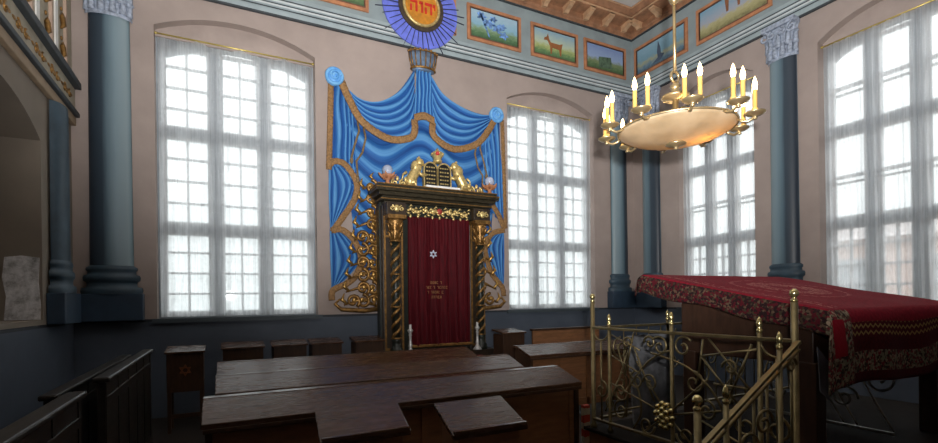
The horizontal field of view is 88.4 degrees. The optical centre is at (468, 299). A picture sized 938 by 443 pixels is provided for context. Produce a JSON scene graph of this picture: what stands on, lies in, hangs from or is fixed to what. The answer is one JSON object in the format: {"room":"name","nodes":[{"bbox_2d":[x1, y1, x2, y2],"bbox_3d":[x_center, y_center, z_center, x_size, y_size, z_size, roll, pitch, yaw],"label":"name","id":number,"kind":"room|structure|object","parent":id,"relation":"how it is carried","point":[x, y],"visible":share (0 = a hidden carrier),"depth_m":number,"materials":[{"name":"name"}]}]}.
{"room":"house of worship","nodes":[
{"label":"house of worship","id":0,"kind":"room"},
{"bbox_2d":[0,44,73,429],"bbox_3d":[-2.852,-2.412,1.093,0.500,8.100,11.501,-1,0,-27],"label":"wall","id":1,"kind":"structure","parent":0,"point":[37,357],"depth_m":5.15,"materials":[{"name":"beige paint"}]},
{"bbox_2d":[2,255,40,320],"bbox_3d":[-4.809,-0.128,5.182,0.315,0.695,0.008,-1,0,-27],"label":"plaster patch","id":2,"kind":"object","parent":1,"relation":"attached to","point":[20,274],"visible":1,"depth_m":5.18,"materials":[{"name":"grey paint"}]},
{"bbox_2d":[0,0,80,125],"bbox_3d":[-3.601,-3.327,3.231,0.120,2.050,6.980,-1,0,-27],"label":"gallery","id":3,"kind":"object","parent":1,"relation":"attached to","point":[36,34],"visible":1,"depth_m":5.25,"materials":[{"name":"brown wood"}]},
{"bbox_2d":[46,99,81,324],"bbox_3d":[-4.789,-0.996,5.707,0.187,2.560,0.690,-1,0,-27],"label":"column","id":4,"kind":"structure","parent":1,"relation":"attached to","point":[63,303],"depth_m":5.54,"materials":[{"name":"paint"}]},
{"bbox_2d":[71,0,634,418],"bbox_3d":[-0.853,-2.439,8.779,11.020,8.100,0.400,-1,0,-27],"label":"wall","id":5,"kind":"structure","parent":0,"point":[373,71],"depth_m":7.61,"materials":[{"name":"beige painted plaster"}]},
{"bbox_2d":[80,0,144,321],"bbox_3d":[-4.796,-2.046,6.426,0.720,4.660,0.224,-1,0,-27],"label":"column","id":6,"kind":"structure","parent":5,"relation":"attached to","point":[111,292],"depth_m":6.40,"materials":[{"name":"paint"}]},
{"bbox_2d":[154,31,313,65],"bbox_3d":[-3.493,-3.809,7.337,2.196,0.040,0.040,-1,0,-27],"label":"curtain rod","id":7,"kind":"object","parent":5,"relation":"attached to","point":[155,32],"visible":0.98,"depth_m":7.27,"materials":[{"name":"gold metal"}]},
{"bbox_2d":[157,37,314,316],"bbox_3d":[-3.465,-1.778,7.336,2.120,4.029,0.063,-1,0,-27],"label":"sheer curtain","id":8,"kind":"object","parent":7,"relation":"hanging from","point":[236,195],"visible":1,"depth_m":7.30,"materials":[{"name":"white fabric"}]},
{"bbox_2d":[152,25,322,322],"bbox_3d":[-3.479,-1.944,7.359,2.300,4.520,0.350,-1,0,-27],"label":"window","id":9,"kind":"structure","parent":5,"relation":"in","point":[225,36],"depth_m":7.29,"materials":[{"name":"paint"}]},
{"bbox_2d":[320,0,368,12],"bbox_3d":[-2.224,-5.156,7.839,1.190,0.670,0.038,-1,0,-27],"label":"painting","id":10,"kind":"object","parent":5,"relation":"attached to","point":[360,5],"visible":1,"depth_m":7.99,"materials":[{"name":"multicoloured paint"}]},
{"bbox_2d":[325,47,506,300],"bbox_3d":[-0.773,-2.170,8.435,3.383,4.330,0.329,-1,0,-26],"label":"curtain","id":11,"kind":"object","parent":5,"relation":"attached to","point":[364,137],"visible":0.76,"depth_m":8.29,"materials":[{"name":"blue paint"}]},
{"bbox_2d":[375,0,463,53],"bbox_3d":[-0.825,-5.107,8.426,1.664,1.674,0.086,-1,0,-27],"label":"medallion","id":12,"kind":"object","parent":5,"relation":"attached to","point":[429,24],"visible":0.99,"depth_m":8.43,"materials":[{"name":"paint"}]},
{"bbox_2d":[467,2,520,52],"bbox_3d":[0.491,-5.192,9.217,1.180,0.670,0.038,-1,0,-27],"label":"painting","id":13,"kind":"object","parent":5,"relation":"attached to","point":[485,25],"visible":1,"depth_m":9.20,"materials":[{"name":"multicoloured paint"}]},
{"bbox_2d":[204,0,835,100],"bbox_3d":[1.744,-4.604,3.613,10.030,0.320,11.210,-1,0,-27],"label":"trim","id":14,"kind":"structure","parent":5,"relation":"attached to","point":[298,11],"depth_m":8.58,"materials":[{"name":"paint"}]},
{"bbox_2d":[301,0,790,84],"bbox_3d":[1.736,-5.254,3.613,10.030,1.060,11.210,-1,0,-27],"label":"trim","id":15,"kind":"structure","parent":5,"relation":"attached to","point":[375,11],"depth_m":9.53,"materials":[{"name":"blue paint"}]},
{"bbox_2d":[507,103,589,120],"bbox_3d":[1.652,-3.877,9.947,2.176,0.040,0.040,-1,0,-27],"label":"curtain rod","id":16,"kind":"object","parent":5,"relation":"attached to","point":[507,103],"visible":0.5,"depth_m":9.90,"materials":[{"name":"gold metal"}]},
{"bbox_2d":[507,105,590,308],"bbox_3d":[1.679,-1.847,9.948,2.100,4.029,0.059,-1,0,-27],"label":"sheer curtain","id":17,"kind":"object","parent":16,"relation":"hanging from","point":[548,154],"visible":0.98,"depth_m":9.90,"materials":[{"name":"white fabric"}]},
{"bbox_2d":[507,95,598,312],"bbox_3d":[1.666,-2.013,9.970,2.280,4.520,0.350,-1,0,-27],"label":"window","id":18,"kind":"structure","parent":5,"relation":"in","point":[533,101],"depth_m":9.94,"materials":[{"name":"paint"}]},
{"bbox_2d":[530,21,577,67],"bbox_3d":[1.757,-5.209,9.859,1.180,0.670,0.038,-1,0,-27],"label":"painting","id":19,"kind":"object","parent":5,"relation":"attached to","point":[548,43],"visible":1,"depth_m":9.85,"materials":[{"name":"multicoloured paint"}]},
{"bbox_2d":[583,37,625,79],"bbox_3d":[2.961,-5.225,10.470,1.180,0.670,0.038,-1,0,-27],"label":"painting","id":20,"kind":"object","parent":5,"relation":"attached to","point":[599,57],"visible":1,"depth_m":10.46,"materials":[{"name":"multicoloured paint"}]},
{"bbox_2d":[607,91,635,307],"bbox_3d":[3.341,-2.155,10.555,0.690,4.660,0.224,-1,0,-27],"label":"column","id":21,"kind":"structure","parent":5,"relation":"attached to","point":[620,294],"depth_m":10.50,"materials":[{"name":"paint"}]},
{"bbox_2d":[152,375,785,442],"bbox_3d":[1.803,1.651,3.651,11.020,0.150,11.900,-1,0,-27],"label":"floor","id":22,"kind":"structure","parent":0,"point":[187,429],"depth_m":6.48,"materials":[{"name":"brown wood"}]},
{"bbox_2d":[0,391,86,442],"bbox_3d":[-2.000,1.077,1.837,0.490,1.100,1.940,-1,0,-27],"label":"pew","id":23,"kind":"object","parent":22,"relation":"on","point":[59,420],"visible":1,"depth_m":2.33,"materials":[{"name":"black wood"}]},
{"bbox_2d":[38,354,130,442],"bbox_3d":[-3.501,1.137,4.244,0.490,1.020,2.790,-1,0,-27],"label":"pew","id":24,"kind":"object","parent":22,"relation":"on","point":[83,382],"visible":0.31,"depth_m":3.92,"materials":[{"name":"black wood"}]},
{"bbox_2d":[92,349,152,442],"bbox_3d":[-3.028,1.066,4.316,0.100,1.050,2.290,-1,0,-27],"label":"pew","id":25,"kind":"object","parent":22,"relation":"on","point":[124,415],"visible":1,"depth_m":4.03,"materials":[{"name":"black wood"}]},
{"bbox_2d":[164,345,205,433],"bbox_3d":[-3.601,1.124,6.144,0.440,1.049,0.390,-1,0,-27],"label":"stand","id":26,"kind":"object","parent":22,"relation":"on","point":[185,365],"visible":0.97,"depth_m":6.00,"materials":[{"name":"brown wood"}]},
{"bbox_2d":[221,341,264,360],"bbox_3d":[-3.121,1.117,6.668,0.540,1.049,0.390,-1,0,-27],"label":"stand","id":27,"kind":"object","parent":22,"relation":"on","point":[246,350],"visible":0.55,"depth_m":6.54,"materials":[{"name":"brown wood"}]},
{"bbox_2d":[270,339,307,357],"bbox_3d":[-2.586,1.110,6.939,0.480,1.049,0.390,-1,0,-27],"label":"stand","id":28,"kind":"object","parent":22,"relation":"on","point":[289,347],"visible":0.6,"depth_m":6.82,"materials":[{"name":"brown wood"}]},
{"bbox_2d":[307,337,343,355],"bbox_3d":[-2.131,1.104,7.170,0.460,1.049,0.390,-1,0,-27],"label":"stand","id":29,"kind":"object","parent":22,"relation":"on","point":[332,345],"visible":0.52,"depth_m":7.04,"materials":[{"name":"brown wood"}]},
{"bbox_2d":[217,346,476,374],"bbox_3d":[-1.318,1.141,5.811,3.040,0.953,0.428,-1,0,-27],"label":"desk","id":30,"kind":"object","parent":22,"relation":"on","point":[272,364],"visible":0.15,"depth_m":5.68,"materials":[{"name":"brown wood"}]},
{"bbox_2d":[315,403,410,442],"bbox_3d":[-0.615,1.134,2.811,0.539,0.948,0.336,-1,0,-27],"label":"stand","id":31,"kind":"object","parent":22,"relation":"on","point":[384,423],"visible":1,"depth_m":2.77,"materials":[{"name":"brown wood"}]},
{"bbox_2d":[349,335,384,352],"bbox_3d":[-1.570,1.096,7.455,0.460,1.049,0.390,-1,0,-27],"label":"stand","id":32,"kind":"object","parent":22,"relation":"on","point":[361,344],"visible":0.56,"depth_m":7.33,"materials":[{"name":"brown wood"}]},
{"bbox_2d":[215,354,523,395],"bbox_3d":[-0.830,1.135,4.848,3.040,0.953,0.428,-1,0,-27],"label":"desk","id":33,"kind":"object","parent":22,"relation":"on","point":[235,383],"visible":0.33,"depth_m":4.67,"materials":[{"name":"brown wood"}]},
{"bbox_2d":[201,365,581,442],"bbox_3d":[-0.408,1.129,3.829,2.990,0.953,0.428,-1,0,-27],"label":"desk","id":34,"kind":"object","parent":22,"relation":"on","point":[545,397],"visible":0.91,"depth_m":3.69,"materials":[{"name":"brown wood"}]},
{"bbox_2d":[368,148,499,355],"bbox_3d":[-0.405,-0.475,7.933,2.239,4.160,1.050,-1,0,-27],"label":"torah ark","id":35,"kind":"object","parent":22,"relation":"on","point":[437,198],"visible":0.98,"depth_m":7.95,"materials":[{"name":"brown wood"}]},
{"bbox_2d":[334,172,376,312],"bbox_3d":[-1.835,-0.949,7.889,0.782,2.340,0.078,-1,0,-27],"label":"carved wing","id":36,"kind":"object","parent":35,"relation":"attached to","point":[363,284],"visible":0.91,"depth_m":7.93},
{"bbox_2d":[378,165,396,182],"bbox_3d":[-1.297,-1.985,7.676,0.307,0.325,0.269,-1,0,-27],"label":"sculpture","id":37,"kind":"object","parent":35,"relation":"on","point":[387,170],"depth_m":7.62,"materials":[{"name":"orange paint"}]},
{"bbox_2d":[407,324,412,349],"bbox_3d":[-0.945,0.635,7.758,0.160,0.475,0.160,-1,0,-27],"label":"candlestick","id":38,"kind":"object","parent":35,"relation":"on","point":[409,330],"visible":0.84,"depth_m":7.74,"materials":[{"name":"silver metal"}]},
{"bbox_2d":[408,216,472,347],"bbox_3d":[-0.475,-0.294,8.079,1.151,2.140,0.117,-1,0,-27],"label":"curtain","id":39,"kind":"object","parent":35,"relation":"hanging from","point":[438,250],"visible":0.98,"depth_m":8.06,"materials":[{"name":"fabric"}]},
{"bbox_2d":[425,185,459,189],"bbox_3d":[-0.475,-1.864,8.159,0.620,0.060,0.240,-1,0,-27],"label":"shelf","id":40,"kind":"object","parent":35,"relation":"attached to","point":[437,186],"depth_m":8.09,"materials":[{"name":"white paint"}]},
{"bbox_2d":[473,322,481,349],"bbox_3d":[0.143,0.621,8.310,0.160,0.475,0.160,-1,0,-27],"label":"candlestick","id":41,"kind":"object","parent":35,"relation":"on","point":[477,347],"visible":1,"depth_m":8.29,"materials":[{"name":"silver metal"}]},
{"bbox_2d":[482,177,496,192],"bbox_3d":[0.362,-2.007,8.517,0.307,0.325,0.269,-1,0,-27],"label":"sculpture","id":42,"kind":"object","parent":35,"relation":"on","point":[489,181],"depth_m":8.46,"materials":[{"name":"orange paint"}]},
{"bbox_2d":[484,225,505,309],"bbox_3d":[0.408,-0.671,9.025,0.642,1.722,0.078,-1,0,-27],"label":"carved wing","id":43,"kind":"object","parent":35,"relation":"attached to","point":[489,298],"visible":0.23,"depth_m":9.00},
{"bbox_2d":[434,396,527,442],"bbox_3d":[0.071,1.125,2.951,0.548,0.949,0.426,-1,0,-27],"label":"stand","id":44,"kind":"object","parent":22,"relation":"on","point":[486,419],"visible":1,"depth_m":2.87,"materials":[{"name":"brown wood"}]},
{"bbox_2d":[492,328,525,358],"bbox_3d":[0.688,1.046,8.242,0.460,1.089,0.390,-1,0,-27],"label":"stand","id":45,"kind":"object","parent":22,"relation":"on","point":[505,339],"visible":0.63,"depth_m":8.10,"materials":[{"name":"brown wood"}]},
{"bbox_2d":[530,326,598,343],"bbox_3d":[1.699,1.040,8.945,1.540,1.075,0.470,-1,0,-27],"label":"bench","id":46,"kind":"object","parent":22,"relation":"on","point":[580,333],"visible":0.28,"depth_m":8.70,"materials":[{"name":"brown wood"}]},
{"bbox_2d":[513,339,630,404],"bbox_3d":[1.617,1.102,6.987,2.020,0.953,0.428,-1,0,-27],"label":"desk","id":47,"kind":"object","parent":22,"relation":"on","point":[574,358],"visible":0.4,"depth_m":6.83,"materials":[{"name":"brown wood"}]},
{"bbox_2d":[581,404,589,442],"bbox_3d":[1.095,1.285,4.516,0.070,0.600,0.040,-1,0,-27],"label":"strip","id":48,"kind":"object","parent":22,"relation":"on","point":[585,409],"visible":1,"depth_m":4.50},
{"bbox_2d":[691,332,801,442],"bbox_3d":[1.520,0.881,2.598,0.927,1.397,0.054,-1,0,-27],"label":"stair railing","id":49,"kind":"object","parent":22,"relation":"on","point":[776,370],"visible":1,"depth_m":2.63,"materials":[{"name":"gold metal"}]},
{"bbox_2d":[584,392,937,442],"bbox_3d":[3.462,1.344,3.799,3.700,0.420,3.340,-1,0,-27],"label":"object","id":50,"kind":"object","parent":22,"relation":"on","point":[903,416],"visible":0.53,"depth_m":4.37,"materials":[{"name":"red wood"}]},
{"bbox_2d":[627,334,676,424],"bbox_3d":[1.768,0.746,4.637,0.570,0.820,0.080,-1,0,-27],"label":"board","id":51,"kind":"object","parent":50,"relation":"on","point":[659,367],"visible":0.57,"depth_m":4.61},
{"bbox_2d":[598,310,789,418],"bbox_3d":[2.733,0.619,5.217,3.420,1.050,0.045,-1,0,-27],"label":"railing","id":52,"kind":"object","parent":50,"relation":"on","point":[731,380],"visible":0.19,"depth_m":4.84,"materials":[{"name":"gold metal"}]},
{"bbox_2d":[589,289,799,442],"bbox_3d":[1.510,0.550,3.616,0.109,1.220,1.810,-1,0,-27],"label":"railing","id":53,"kind":"object","parent":50,"relation":"on","point":[665,415],"visible":0.99,"depth_m":3.61,"materials":[{"name":"gold metal"}]},
{"bbox_2d":[681,303,937,442],"bbox_3d":[2.933,0.452,4.310,2.080,1.378,1.520,-1,0,-27],"label":"table","id":54,"kind":"object","parent":50,"relation":"on","point":[696,318],"visible":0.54,"depth_m":3.88,"materials":[{"name":"brown wood"}]},
{"bbox_2d":[635,275,937,399],"bbox_3d":[2.913,0.206,4.284,2.232,0.916,1.664,-1,0,-27],"label":"tablecloth","id":55,"kind":"object","parent":54,"relation":"on","point":[872,335],"visible":0.98,"depth_m":3.53,"materials":[{"name":"red fabric"}]},
{"bbox_2d":[498,0,695,41],"bbox_3d":[1.726,-5.984,3.613,10.030,0.430,11.210,-1,0,-27],"label":"ceiling","id":56,"kind":"structure","parent":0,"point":[609,17],"depth_m":10.04,"materials":[{"name":"brown wood"}]},
{"bbox_2d":[613,0,639,6],"bbox_3d":[1.697,-6.303,3.651,11.020,0.200,11.900,-1,0,-27],"label":"ceiling","id":57,"kind":"structure","parent":0,"point":[630,3],"depth_m":10.09,"materials":[{"name":"grey paint"}]},
{"bbox_2d":[598,0,765,152],"bbox_3d":[1.633,-3.702,3.881,1.201,4.980,1.244,-1,0,-27],"label":"chandelier","id":58,"kind":"object","parent":57,"relation":"hanging from","point":[676,128],"visible":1,"depth_m":3.66,"materials":[{"name":"gold glass"}]},
{"bbox_2d":[603,119,607,135],"bbox_3d":[1.161,-1.461,4.112,0.044,0.160,0.044,-1,0,-27],"label":"candle","id":59,"kind":"object","parent":58,"relation":"on","point":[604,130],"depth_m":4.10,"materials":[{"name":"yellow wax"}]},
{"bbox_2d":[605,107,608,121],"bbox_3d":[1.111,-1.460,3.872,0.044,0.160,0.044,-1,0,-27],"label":"candle","id":60,"kind":"object","parent":58,"relation":"on","point":[606,108],"depth_m":3.86,"materials":[{"name":"yellow wax"}]},
{"bbox_2d":[610,102,614,122],"bbox_3d":[1.121,-1.460,3.773,0.044,0.160,0.044,-1,0,-27],"label":"candle","id":61,"kind":"object","parent":58,"relation":"on","point":[612,120],"depth_m":3.76,"materials":[{"name":"yellow wax"}]},
{"bbox_2d":[633,90,636,106],"bbox_3d":[1.221,-1.462,3.550,0.044,0.160,0.044,-1,0,-27],"label":"candle","id":62,"kind":"object","parent":58,"relation":"on","point":[634,91],"depth_m":3.54,"materials":[{"name":"yellow wax"}]},
{"bbox_2d":[645,85,650,105],"bbox_3d":[1.288,-1.462,3.475,0.044,0.160,0.044,-1,0,-27],"label":"candle","id":63,"kind":"object","parent":58,"relation":"on","point":[647,88],"depth_m":3.46,"materials":[{"name":"yellow wax"}]},
{"bbox_2d":[681,77,686,98],"bbox_3d":[1.500,-1.465,3.353,0.044,0.160,0.044,-1,0,-27],"label":"candle","id":64,"kind":"object","parent":58,"relation":"on","point":[684,80],"depth_m":3.34,"materials":[{"name":"yellow wax"}]},
{"bbox_2d":[698,75,702,94],"bbox_3d":[1.598,-1.466,3.333,0.044,0.160,0.044,-1,0,-27],"label":"candle","id":65,"kind":"object","parent":58,"relation":"on","point":[700,82],"depth_m":3.32,"materials":[{"name":"yellow wax"}]},
{"bbox_2d":[730,77,736,98],"bbox_3d":[1.841,-1.470,3.358,0.044,0.160,0.044,-1,0,-27],"label":"candle","id":66,"kind":"object","parent":58,"relation":"on","point":[733,79],"depth_m":3.35,"materials":[{"name":"yellow wax"}]},
{"bbox_2d":[740,79,745,95],"bbox_3d":[1.933,-1.471,3.399,0.044,0.160,0.044,-1,0,-27],"label":"candle","id":67,"kind":"object","parent":58,"relation":"on","point":[742,83],"depth_m":3.39,"materials":[{"name":"yellow wax"}]},
{"bbox_2d":[741,107,746,124],"bbox_3d":[2.215,-1.475,3.890,0.044,0.160,0.044,-1,0,-27],"label":"candle","id":68,"kind":"object","parent":58,"relation":"on","point":[743,109],"depth_m":3.88,"materials":[{"name":"yellow wax"}]},
{"bbox_2d":[752,89,758,109],"bbox_3d":[2.114,-1.473,3.563,0.044,0.160,0.044,-1,0,-27],"label":"candle","id":69,"kind":"object","parent":58,"relation":"on","point":[754,93],"depth_m":3.55,"materials":[{"name":"yellow wax"}]},
{"bbox_2d":[632,0,918,403],"bbox_3d":[6.484,-2.537,5.830,0.400,8.100,11.501,-1,0,-27],"label":"wall","id":70,"kind":"structure","parent":0,"point":[815,28],"depth_m":8.20,"materials":[{"name":"pinkish beige painted plaster"}]},
{"bbox_2d":[636,85,666,307],"bbox_3d":[3.854,-2.162,10.335,0.224,4.660,0.690,-1,0,-27],"label":"column","id":71,"kind":"structure","parent":70,"relation":"attached to","point":[652,265],"depth_m":10.24,"materials":[{"name":"paint"}]},
{"bbox_2d":[634,17,687,78],"bbox_3d":[4.004,-5.239,10.129,0.038,0.670,1.380,-1,0,-27],"label":"painting","id":72,"kind":"object","parent":70,"relation":"attached to","point":[656,52],"visible":0.98,"depth_m":10.11,"materials":[{"name":"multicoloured paint"}]},
{"bbox_2d":[676,70,752,309],"bbox_3d":[4.732,-2.054,9.142,0.360,4.520,1.680,-1,0,-27],"label":"window","id":73,"kind":"structure","parent":70,"relation":"in","point":[723,81],"depth_m":9.12,"materials":[{"name":"paint"}]},
{"bbox_2d":[681,77,752,107],"bbox_3d":[4.680,-3.918,9.129,0.040,0.040,1.576,-1,0,-27],"label":"curtain rod","id":74,"kind":"object","parent":70,"relation":"attached to","point":[750,77],"visible":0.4,"depth_m":9.04,"materials":[{"name":"gold metal"}]},
{"bbox_2d":[683,78,755,276],"bbox_3d":[4.708,-1.888,9.129,0.061,4.030,1.500,-1,0,-27],"label":"sheer curtain","id":75,"kind":"object","parent":74,"relation":"hanging from","point":[719,182],"visible":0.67,"depth_m":9.04,"materials":[{"name":"white fabric"}]},
{"bbox_2d":[696,0,772,45],"bbox_3d":[4.733,-5.249,8.693,0.038,0.670,1.440,-1,0,-27],"label":"painting","id":76,"kind":"object","parent":70,"relation":"attached to","point":[716,17],"visible":1,"depth_m":8.85,"materials":[{"name":"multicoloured paint"}]},
{"bbox_2d":[760,14,804,279],"bbox_3d":[5.102,-2.179,7.873,0.224,4.660,0.660,-1,0,-27],"label":"column","id":77,"kind":"structure","parent":70,"relation":"attached to","point":[781,45],"depth_m":7.81,"materials":[{"name":"paint"}]},
{"bbox_2d":[820,0,933,48],"bbox_3d":[5.892,-3.934,6.739,0.040,0.040,1.776,-1,0,-27],"label":"curtain rod","id":78,"kind":"object","parent":70,"relation":"attached to","point":[821,47],"visible":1,"depth_m":6.86,"materials":[{"name":"gold metal"}]},
{"bbox_2d":[823,0,937,299],"bbox_3d":[5.919,-1.904,6.738,0.058,4.030,1.700,-1,0,-27],"label":"sheer curtain","id":79,"kind":"object","parent":78,"relation":"hanging from","point":[881,81],"visible":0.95,"depth_m":6.81,"materials":[{"name":"white fabric"}]},
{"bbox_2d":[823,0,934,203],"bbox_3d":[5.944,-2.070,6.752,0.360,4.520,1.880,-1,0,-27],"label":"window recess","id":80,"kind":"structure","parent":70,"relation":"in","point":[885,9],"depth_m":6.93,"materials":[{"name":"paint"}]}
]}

